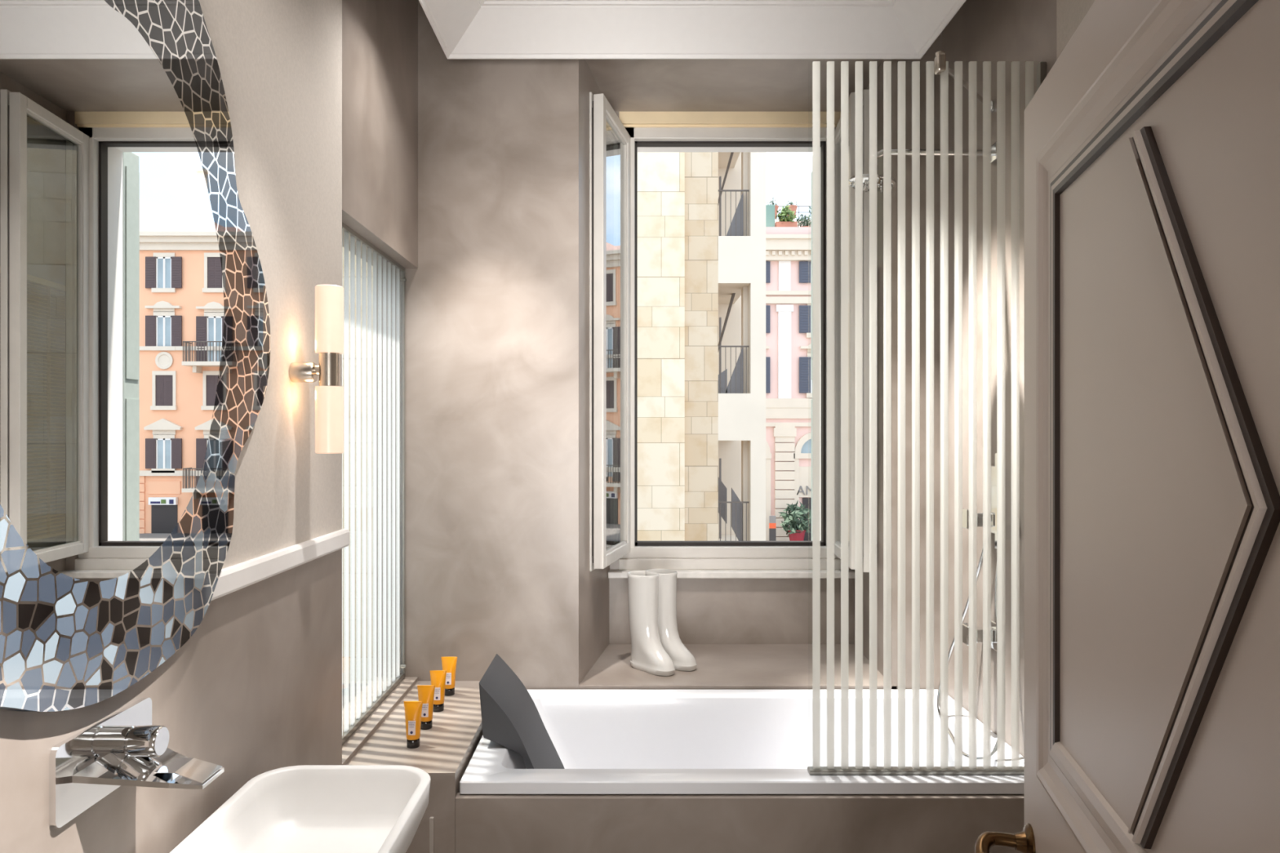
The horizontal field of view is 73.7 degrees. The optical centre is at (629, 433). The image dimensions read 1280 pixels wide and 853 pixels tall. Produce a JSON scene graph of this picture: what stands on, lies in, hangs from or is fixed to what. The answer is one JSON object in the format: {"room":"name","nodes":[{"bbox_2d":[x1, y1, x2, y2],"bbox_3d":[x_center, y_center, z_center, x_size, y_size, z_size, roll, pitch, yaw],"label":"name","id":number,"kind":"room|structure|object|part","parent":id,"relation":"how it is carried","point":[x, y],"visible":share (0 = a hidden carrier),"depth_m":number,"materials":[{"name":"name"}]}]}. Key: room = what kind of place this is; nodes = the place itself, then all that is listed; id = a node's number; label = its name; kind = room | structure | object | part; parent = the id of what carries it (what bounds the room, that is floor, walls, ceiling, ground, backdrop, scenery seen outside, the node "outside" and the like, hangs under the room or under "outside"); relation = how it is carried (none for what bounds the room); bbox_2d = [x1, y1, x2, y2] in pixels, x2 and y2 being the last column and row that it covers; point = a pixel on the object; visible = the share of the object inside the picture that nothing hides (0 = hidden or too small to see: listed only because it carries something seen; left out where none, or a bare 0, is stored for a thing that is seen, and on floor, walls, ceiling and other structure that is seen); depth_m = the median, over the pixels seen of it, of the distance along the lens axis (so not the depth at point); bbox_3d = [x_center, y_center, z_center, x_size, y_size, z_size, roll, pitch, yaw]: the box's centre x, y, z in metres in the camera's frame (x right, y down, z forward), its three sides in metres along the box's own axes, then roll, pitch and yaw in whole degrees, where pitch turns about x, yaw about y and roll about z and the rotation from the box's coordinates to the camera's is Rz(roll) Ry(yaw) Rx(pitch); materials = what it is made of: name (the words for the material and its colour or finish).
{"room":"bathroom","nodes":[
{"label":"bathroom","id":0,"kind":"room"},
{"bbox_2d":[0,0,417,852],"bbox_3d":[-0.890,-0.095,1.755,0.160,3.350,3.010,0,0,0],"label":"wall","id":1,"kind":"structure","parent":0,"point":[322,95],"depth_m":1.98,"materials":[{"name":"beige paint"}]},
{"bbox_2d":[0,0,270,711],"bbox_3d":[-0.796,-0.331,1.210,0.025,1.460,1.303,0,0,0],"label":"wall mirror","id":2,"kind":"object","parent":1,"relation":"attached to","point":[135,323],"visible":1,"depth_m":1.29,"materials":[{"name":"multicoloured mirror"}]},
{"bbox_2d":[0,0,224,582],"bbox_3d":[-0.794,-0.250,1.266,0.020,0.942,0.766,0,0,0],"label":"mirror glass","id":3,"kind":"object","parent":2,"relation":"attached to","point":[112,112],"depth_m":1.29,"materials":[{"name":"silver mirror"}]},
{"bbox_2d":[48,697,224,827],"bbox_3d":[-0.728,0.497,1.310,0.165,0.115,0.240,0,0,0],"label":"tap","id":4,"kind":"object","parent":1,"relation":"attached to","point":[124,748],"visible":1,"depth_m":1.29,"materials":[{"name":"silver metal"}]},
{"bbox_3d":[-0.805,0.497,1.310,0.009,0.115,0.240,0,0,0],"label":"plate","id":5,"kind":"part","parent":4,"relation":"part of","materials":[{"name":"silver metal"}]},
{"bbox_3d":[-0.766,0.482,1.335,0.069,0.048,0.048,0,0,0],"label":"handle","id":6,"kind":"part","parent":4,"relation":"part of","materials":[{"name":"silver metal"}]},
{"bbox_3d":[-0.724,0.515,1.312,0.157,0.046,0.175,0,0,0],"label":"spout","id":7,"kind":"part","parent":4,"relation":"part of","materials":[{"name":"silver metal"}]},
{"bbox_2d":[210,528,349,600],"bbox_3d":[-0.800,0.294,1.427,0.020,0.048,1.955,0,0,0],"label":"trim","id":8,"kind":"structure","parent":1,"relation":"attached to","point":[236,577],"depth_m":1.91,"materials":[{"name":"white paint"}]},
{"bbox_2d":[288,284,343,453],"bbox_3d":[-0.750,-0.152,2.050,0.120,0.401,0.065,0,0,0],"label":"wall sconce","id":9,"kind":"object","parent":1,"relation":"attached to","point":[329,299],"visible":1,"depth_m":2.03,"materials":[{"name":"white glass"}]},
{"bbox_3d":[-0.751,-0.152,2.050,0.018,0.024,0.024,0,0,0],"label":"arm","id":10,"kind":"part","parent":9,"relation":"part of","materials":[{"name":"silver metal"}]},
{"bbox_2d":[342,222,406,745],"bbox_3d":[-0.863,0.150,2.830,0.034,1.561,0.850,0,0,0],"label":"window","id":11,"kind":"structure","parent":1,"relation":"in","point":[349,729],"depth_m":2.90,"materials":[{"name":"glass"}]},
{"bbox_2d":[377,45,618,689],"bbox_3d":[-0.510,0.050,3.690,0.920,3.060,0.860,0,0,0],"label":"wall","id":12,"kind":"structure","parent":0,"point":[497,296],"depth_m":3.26,"materials":[{"name":"beige paint"}]},
{"bbox_2d":[417,0,941,111],"bbox_3d":[0.190,-1.625,3.690,2.320,0.290,0.860,0,0,0],"label":"wall","id":13,"kind":"structure","parent":0,"point":[628,85],"depth_m":3.59,"materials":[{"name":"beige paint"}]},
{"bbox_2d":[418,0,965,58],"bbox_3d":[0.194,-1.561,1.805,1.697,0.438,2.510,0,0,0],"label":"ceiling","id":14,"kind":"structure","parent":0,"point":[463,28],"depth_m":2.97,"materials":[{"name":"white paint"}]},
{"bbox_2d":[608,578,853,644],"bbox_3d":[0.413,1.117,4.010,1.220,0.925,0.220,0,0,0],"label":"wall","id":15,"kind":"structure","parent":0,"point":[709,611],"depth_m":3.90,"materials":[{"name":"beige paint"}]},
{"bbox_2d":[589,88,869,578],"bbox_3d":[0.428,-0.250,3.888,1.219,2.460,0.904,0,0,0],"label":"window","id":16,"kind":"structure","parent":15,"relation":"in","point":[615,142],"depth_m":3.86,"materials":[{"name":"grey paint"}]},
{"bbox_3d":[-0.112,-0.412,3.709,0.036,1.949,0.499,0,0,12],"label":"frame","id":17,"kind":"part","parent":16,"relation":"part of","materials":[{"name":"grey paint"}]},
{"bbox_3d":[-0.073,-0.412,3.705,0.042,1.925,0.515,0,0,12],"label":"sash","id":18,"kind":"part","parent":16,"relation":"part of","materials":[{"name":"grey paint"}]},
{"bbox_3d":[-0.070,-0.412,3.704,0.005,1.829,0.419,0,0,12],"label":"pane","id":19,"kind":"part","parent":16,"relation":"part of","materials":[{"name":"clear glass"}]},
{"bbox_3d":[0.466,-1.448,3.993,1.108,0.065,0.135,0,0,0],"label":"head trim","id":20,"kind":"part","parent":16,"relation":"part of","materials":[{"name":"beige wood"}]},
{"bbox_3d":[0.461,0.643,3.910,1.122,0.029,0.100,0,0,0],"label":"sill","id":21,"kind":"part","parent":16,"relation":"part of","materials":[{"name":"white stone"}]},
{"bbox_2d":[811,171,812,541],"bbox_3d":[0.952,-0.215,4.270,0.067,2.390,0.140,0,0,0],"label":"shutter","id":22,"kind":"object","parent":16,"relation":"attached to","point":[811,171],"depth_m":4.31,"materials":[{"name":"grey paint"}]},
{"bbox_3d":[0.931,-0.412,3.694,0.005,1.829,0.419,0,0,5],"label":"pane","id":23,"kind":"part","parent":16,"relation":"part of","materials":[{"name":"clear glass"}]},
{"bbox_3d":[0.934,-0.412,3.694,0.042,1.925,0.515,0,0,5],"label":"sash","id":24,"kind":"part","parent":16,"relation":"part of","materials":[{"name":"grey paint"}]},
{"bbox_3d":[0.972,-0.412,3.686,0.036,1.949,0.499,0,0,5],"label":"frame","id":25,"kind":"part","parent":16,"relation":"part of","materials":[{"name":"grey paint"}]},
{"bbox_2d":[578,644,896,689],"bbox_3d":[0.413,1.272,3.580,1.220,0.617,0.640,0,0,0],"label":"window ledge","id":26,"kind":"object","parent":15,"relation":"attached to","point":[719,666],"visible":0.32,"depth_m":3.46,"materials":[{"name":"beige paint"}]},
{"bbox_2d":[627,568,697,676],"bbox_3d":[0.127,0.769,3.498,0.210,0.387,0.254,0,0,-44],"label":"rubber boots","id":27,"kind":"object","parent":26,"relation":"on","point":[657,648],"visible":1,"depth_m":3.46,"materials":[{"name":"rubber"}]},
{"bbox_2d":[848,45,941,689],"bbox_3d":[1.167,0.050,3.690,0.365,3.060,0.860,0,0,0],"label":"wall","id":28,"kind":"structure","parent":0,"point":[930,55],"depth_m":3.26,"materials":[{"name":"beige paint"}]},
{"bbox_2d":[941,0,1094,757],"bbox_3d":[1.270,-0.095,1.755,0.160,3.350,3.010,0,0,0],"label":"wall","id":29,"kind":"structure","parent":0,"point":[1008,31],"depth_m":2.79,"materials":[{"name":"beige paint"}]},
{"bbox_2d":[848,142,996,192],"bbox_3d":[0.949,-0.865,2.770,0.480,0.146,0.154,0,0,0],"label":"shower","id":30,"kind":"object","parent":29,"relation":"attached to","point":[993,148],"visible":0.39,"depth_m":2.76,"materials":[{"name":"silver metal"}]},
{"bbox_3d":[0.981,-0.891,2.770,0.411,0.063,0.020,0,0,0],"label":"arm","id":31,"kind":"part","parent":30,"relation":"part of","materials":[{"name":"silver metal"}]},
{"bbox_3d":[1.183,-0.910,2.770,0.013,0.056,0.060,0,0,0],"label":"wall plate","id":32,"kind":"part","parent":30,"relation":"part of","materials":[{"name":"silver metal"}]},
{"bbox_2d":[937,453,1011,761],"bbox_3d":[1.105,0.529,2.745,0.167,0.937,0.403,0,0,0],"label":"shower","id":33,"kind":"object","parent":29,"relation":"attached to","point":[1007,526],"visible":0.35,"depth_m":2.63,"materials":[{"name":"silver metal"}]},
{"bbox_2d":[962,465,995,533],"bbox_3d":[1.137,0.215,2.770,0.104,0.220,0.120,0,0,0],"label":"shower mixer","id":34,"kind":"object","parent":29,"relation":"attached to","point":[965,511],"visible":0.24,"depth_m":2.75,"materials":[{"name":"silver metal"}]},
{"bbox_3d":[1.100,0.278,2.770,0.030,0.064,0.052,0,0,0],"label":"lever","id":35,"kind":"part","parent":34,"relation":"part of","materials":[{"name":"silver metal"}]},
{"bbox_3d":[1.181,0.215,2.770,0.015,0.220,0.120,0,0,0],"label":"plate","id":36,"kind":"part","parent":34,"relation":"part of","materials":[{"name":"silver metal"}]},
{"bbox_2d":[962,618,996,651],"bbox_3d":[1.137,0.655,2.770,0.104,0.090,0.120,0,0,0],"label":"valve","id":37,"kind":"object","parent":29,"relation":"attached to","point":[965,625],"visible":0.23,"depth_m":2.75,"materials":[{"name":"silver metal"}]},
{"bbox_3d":[1.100,0.653,2.770,0.030,0.064,0.052,0,0,0],"label":"lever","id":38,"kind":"part","parent":37,"relation":"part of","materials":[{"name":"silver metal"}]},
{"bbox_3d":[1.181,0.655,2.770,0.015,0.090,0.120,0,0,0],"label":"plate","id":39,"kind":"part","parent":37,"relation":"part of","materials":[{"name":"silver metal"}]},
{"bbox_3d":[0.190,1.630,0.130,2.400,0.100,6.260,0,0,0],"label":"floor","id":40,"kind":"structure","parent":0,"visible":0},
{"bbox_2d":[346,680,482,852],"bbox_3d":[-0.648,1.264,2.818,0.323,0.633,0.883,0,0,0],"label":"tub deck","id":41,"kind":"object","parent":40,"relation":"on","point":[445,751],"visible":0.5,"depth_m":2.55,"materials":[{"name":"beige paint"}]},
{"bbox_2d":[404,701,422,748],"bbox_3d":[-0.655,0.879,2.579,0.042,0.136,0.041,0,0,-44],"label":"toiletry tube","id":42,"kind":"object","parent":41,"relation":"on","point":[413,709],"visible":1,"depth_m":2.57,"materials":[{"name":"orange plastic"}]},
{"bbox_2d":[417,685,435,729],"bbox_3d":[-0.655,0.879,2.742,0.042,0.136,0.041,0,0,-44],"label":"toiletry tube","id":43,"kind":"object","parent":41,"relation":"on","point":[425,693],"visible":0.96,"depth_m":2.73,"materials":[{"name":"orange plastic"}]},
{"bbox_2d":[429,670,446,712],"bbox_3d":[-0.655,0.879,2.914,0.042,0.136,0.041,0,0,-44],"label":"toiletry tube","id":44,"kind":"object","parent":41,"relation":"on","point":[437,677],"visible":0.92,"depth_m":2.90,"materials":[{"name":"orange plastic"}]},
{"bbox_2d":[441,657,457,696],"bbox_3d":[-0.655,0.879,3.092,0.042,0.136,0.041,0,0,-44],"label":"toiletry tube","id":45,"kind":"object","parent":41,"relation":"on","point":[449,664],"visible":0.9,"depth_m":3.08,"materials":[{"name":"orange plastic"}]},
{"bbox_2d":[429,817,434,852],"bbox_3d":[-0.601,1.190,1.506,0.388,0.780,0.548,0,0,0],"label":"stand","id":46,"kind":"object","parent":40,"relation":"on","point":[431,819],"visible":0.5,"depth_m":1.77,"materials":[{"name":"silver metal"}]},
{"bbox_2d":[169,764,431,852],"bbox_3d":[-0.590,0.769,1.506,0.370,0.130,0.612,0,0,0],"label":"washbasin","id":47,"kind":"object","parent":46,"relation":"on","point":[308,808],"visible":1,"depth_m":1.75,"materials":[{"name":"white ceramic"}]},
{"bbox_2d":[454,792,1024,852],"bbox_3d":[0.351,1.297,2.391,1.677,0.566,0.038,0,0,0],"label":"tub apron","id":48,"kind":"object","parent":40,"relation":"on","point":[483,823],"visible":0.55,"depth_m":2.37,"materials":[{"name":"beige paint"}]},
{"bbox_2d":[459,689,1024,794],"bbox_3d":[0.355,1.253,2.820,1.666,0.554,0.864,0,0,0],"label":"bathtub","id":49,"kind":"object","parent":40,"relation":"on","point":[605,741],"visible":0.45,"depth_m":3.13,"materials":[{"name":"white ceramic"}]},
{"bbox_2d":[479,653,564,768],"bbox_3d":[-0.348,0.981,2.820,0.240,0.414,0.360,0,0,0],"label":"headrest cover","id":50,"kind":"object","parent":49,"relation":"on","point":[511,719],"visible":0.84,"depth_m":2.74,"materials":[{"name":"grey plastic"}]},
{"bbox_2d":[807,50,1046,774],"bbox_3d":[0.851,-0.061,2.626,0.677,2.074,0.389,0,0,0],"label":"screen","id":51,"kind":"object","parent":49,"relation":"on","point":[941,65],"visible":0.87,"depth_m":2.44,"materials":[{"name":"white glass"}]},
{"bbox_3d":[0.190,-0.095,0.270,2.320,3.350,0.140,0,0,0],"label":"wall","id":52,"kind":"structure","parent":0,"visible":0},
{"bbox_2d":[974,0,1279,852],"bbox_3d":[0.477,0.541,0.831,0.130,2.066,0.970,0,0,12],"label":"door","id":53,"kind":"structure","parent":52,"relation":"in","point":[1152,140],"depth_m":0.79,"materials":[{"name":"beige paint"}]},
{"bbox_3d":[0.519,0.611,1.218,0.061,0.039,0.152,0,0,33],"label":"handle","id":54,"kind":"part","parent":53,"relation":"part of","materials":[{"name":"gold metal"}]},
{"bbox_3d":[0.465,0.051,0.710,0.011,0.683,0.274,0,0,12],"label":"chevron moulding","id":55,"kind":"part","parent":53,"relation":"part of","materials":[{"name":"beige paint"}]},
{"label":"outside","id":56,"kind":"structure","parent":0,"visible":0},
{"bbox_2d":[342,683,367,708],"bbox_3d":[10.000,5.380,47.500,100.000,0.200,85.000,0,0,0],"label":"street","id":57,"kind":"structure","parent":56,"point":[343,683],"depth_m":17.42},
{"bbox_2d":[342,151,765,683],"bbox_3d":[-7.559,-4.070,21.500,20.883,18.700,7.000,0,0,0],"label":"stone building","id":58,"kind":"structure","parent":57,"relation":"on","point":[701,215],"depth_m":18.10,"materials":[{"name":"stone"}]},
{"bbox_3d":[2.140,-5.133,20.250,0.040,1.898,0.100,0,0,0],"label":"loggia post","id":59,"kind":"part","parent":58,"relation":"part of","materials":[{"name":"beige stone"}]},
{"bbox_3d":[2.140,-1.793,20.250,0.040,1.898,0.100,0,0,0],"label":"loggia post","id":60,"kind":"part","parent":58,"relation":"part of","materials":[{"name":"beige stone"}]},
{"bbox_3d":[2.140,1.547,20.250,0.040,1.898,0.100,0,0,0],"label":"loggia post","id":61,"kind":"part","parent":58,"relation":"part of","materials":[{"name":"beige stone"}]},
{"bbox_3d":[2.205,1.721,18.950,0.250,1.550,0.837,0,0,-23],"label":"stair panel","id":62,"kind":"part","parent":58,"relation":"part of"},
{"bbox_3d":[2.165,-1.369,18.475,0.569,1.050,0.050,0,0,0],"label":"stair panel","id":63,"kind":"part","parent":58,"relation":"part of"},
{"bbox_3d":[2.215,-4.699,18.285,0.669,1.030,0.030,0,0,0],"label":"railing","id":64,"kind":"part","parent":58,"relation":"part of","materials":[{"name":"metal"}]},
{"bbox_3d":[2.215,-1.359,18.285,0.669,1.030,0.030,0,0,0],"label":"railing","id":65,"kind":"part","parent":58,"relation":"part of","materials":[{"name":"metal"}]},
{"bbox_3d":[2.215,1.981,18.285,0.669,1.030,0.030,0,0,0],"label":"railing","id":66,"kind":"part","parent":58,"relation":"part of","materials":[{"name":"metal"}]},
{"bbox_3d":[2.249,-4.709,18.475,0.400,1.050,0.050,0,0,0],"label":"stair panel","id":67,"kind":"part","parent":58,"relation":"part of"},
{"bbox_2d":[768,515,776,541],"bbox_3d":[6.353,4.481,38.025,0.297,1.599,0.050,0,0,0],"label":"poster","id":68,"kind":"object","parent":57,"relation":"on","point":[772,519],"visible":0.88,"depth_m":38.00,"materials":[{"name":"grey paper"}]},
{"bbox_2d":[765,226,812,541],"bbox_3d":[7.800,-2.195,44.190,9.800,14.950,9.620,0,0,0],"label":"building","id":69,"kind":"structure","parent":57,"relation":"on","point":[788,381],"depth_m":39.88,"materials":[{"name":"paint"}]},
{"bbox_2d":[765,356,769,393],"bbox_3d":[6.285,-2.719,39.892,0.530,1.688,0.075,0,0,0],"label":"shutter","id":70,"kind":"object","parent":69,"relation":"hanging from","point":[767,358],"depth_m":39.87,"materials":[{"name":"wood"}]},
{"bbox_2d":[765,305,769,333],"bbox_3d":[6.285,-5.328,39.892,0.530,1.281,0.075,0,0,0],"label":"shutter","id":71,"kind":"object","parent":69,"relation":"hanging from","point":[767,307],"depth_m":39.87,"materials":[{"name":"wood"}]},
{"bbox_2d":[765,261,769,283],"bbox_3d":[6.285,-7.531,39.892,0.530,1.000,0.075,0,0,0],"label":"shutter","id":72,"kind":"object","parent":69,"relation":"hanging from","point":[767,263],"depth_m":39.87,"materials":[{"name":"wood"}]},
{"bbox_2d":[765,204,774,226],"bbox_3d":[6.727,-10.327,41.000,0.448,1.255,0.200,0,0,0],"label":"water tank","id":73,"kind":"object","parent":69,"relation":"on","point":[770,209],"visible":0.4,"depth_m":40.90,"materials":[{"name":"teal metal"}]},
{"bbox_2d":[774,204,797,226],"bbox_3d":[7.523,-10.342,41.015,1.112,1.283,1.156,0,0,0],"label":"potted shrub","id":74,"kind":"object","parent":69,"relation":"on","point":[788,215],"visible":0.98,"depth_m":40.80,"materials":[{"name":"green plant"}]},
{"bbox_2d":[774,221,797,226],"bbox_3d":[7.495,-9.910,41.000,1.000,0.420,0.400,0,0,0],"label":"planter","id":75,"kind":"object","parent":69,"relation":"on","point":[778,224],"depth_m":40.80,"materials":[{"name":"ceramic"}]},
{"bbox_3d":[7.800,-8.625,39.690,9.800,1.125,0.620,0,0,0],"label":"cornice","id":76,"kind":"part","parent":69,"relation":"part of","materials":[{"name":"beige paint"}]},
{"bbox_2d":[774,205,811,226],"bbox_3d":[7.800,-10.601,43.600,9.600,1.861,0.800,0,0,0],"label":"railing","id":77,"kind":"object","parent":69,"relation":"on","point":[798,212],"visible":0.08,"depth_m":43.30,"materials":[{"name":"grey metal"}]},
{"bbox_2d":[767,197,778,218],"bbox_3d":[7.254,-11.421,43.394,0.602,1.154,0.614,0,0,43],"label":"terracotta pot","id":78,"kind":"object","parent":77,"relation":"on","point":[776,206],"visible":0.47,"depth_m":43.24,"materials":[{"name":"orange ceramic"}]},
{"bbox_3d":[7.256,-11.191,43.400,0.605,0.694,0.590,0,0,0],"label":"pot","id":79,"kind":"part","parent":78,"relation":"part of","materials":[{"name":"ceramic"}]},
{"bbox_2d":[785,198,798,218],"bbox_3d":[8.195,-11.373,43.421,0.655,1.058,0.631,0,0,0],"label":"terracotta pot","id":80,"kind":"object","parent":77,"relation":"on","point":[793,206],"visible":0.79,"depth_m":43.19,"materials":[{"name":"orange ceramic"}]},
{"bbox_3d":[8.205,-11.191,43.400,0.605,0.694,0.590,0,0,0],"label":"pot","id":81,"kind":"part","parent":80,"relation":"part of","materials":[{"name":"ceramic"}]},
{"bbox_3d":[9.350,-11.188,43.315,6.300,0.688,0.030,0,0,0],"label":"roof railing","id":82,"kind":"part","parent":77,"relation":"part of","materials":[{"name":"metal"}]},
{"bbox_2d":[796,213,811,226],"bbox_3d":[8.533,-10.192,41.593,0.883,0.984,0.890,0,0,30],"label":"potted shrub","id":83,"kind":"object","parent":69,"relation":"on","point":[808,223],"visible":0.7,"depth_m":41.44,"materials":[{"name":"green plant"}]},
{"bbox_2d":[799,356,810,393],"bbox_3d":[8.175,-2.719,39.892,0.530,1.688,0.075,0,0,0],"label":"shutter","id":84,"kind":"object","parent":69,"relation":"hanging from","point":[804,362],"depth_m":39.87,"materials":[{"name":"wood"}]},
{"bbox_2d":[799,305,810,333],"bbox_3d":[8.175,-5.328,39.892,0.530,1.281,0.075,0,0,0],"label":"shutter","id":85,"kind":"object","parent":69,"relation":"hanging from","point":[804,310],"depth_m":39.87,"materials":[{"name":"wood"}]},
{"bbox_2d":[799,261,810,283],"bbox_3d":[8.175,-7.531,39.892,0.530,1.000,0.075,0,0,0],"label":"shutter","id":86,"kind":"object","parent":69,"relation":"hanging from","point":[804,266],"depth_m":39.87,"materials":[{"name":"wood"}]},
{"bbox_3d":[8.790,4.156,39.965,1.420,2.249,0.050,0,0,0],"label":"shop door","id":87,"kind":"part","parent":69,"relation":"part of","materials":[{"name":"grey glass"}]},
{"bbox_2d":[777,500,811,541],"bbox_3d":[7.525,4.130,38.458,1.664,2.300,1.817,0,0,0],"label":"potted plant","id":88,"kind":"object","parent":57,"relation":"on","point":[797,529],"visible":0.96,"depth_m":38.21,"materials":[{"name":"green plant"}]},
{"bbox_3d":[7.519,4.804,38.500,0.821,0.952,0.800,0,0,0],"label":"pot","id":89,"kind":"part","parent":88,"relation":"part of","materials":[{"name":"red ceramic"}]}
]}

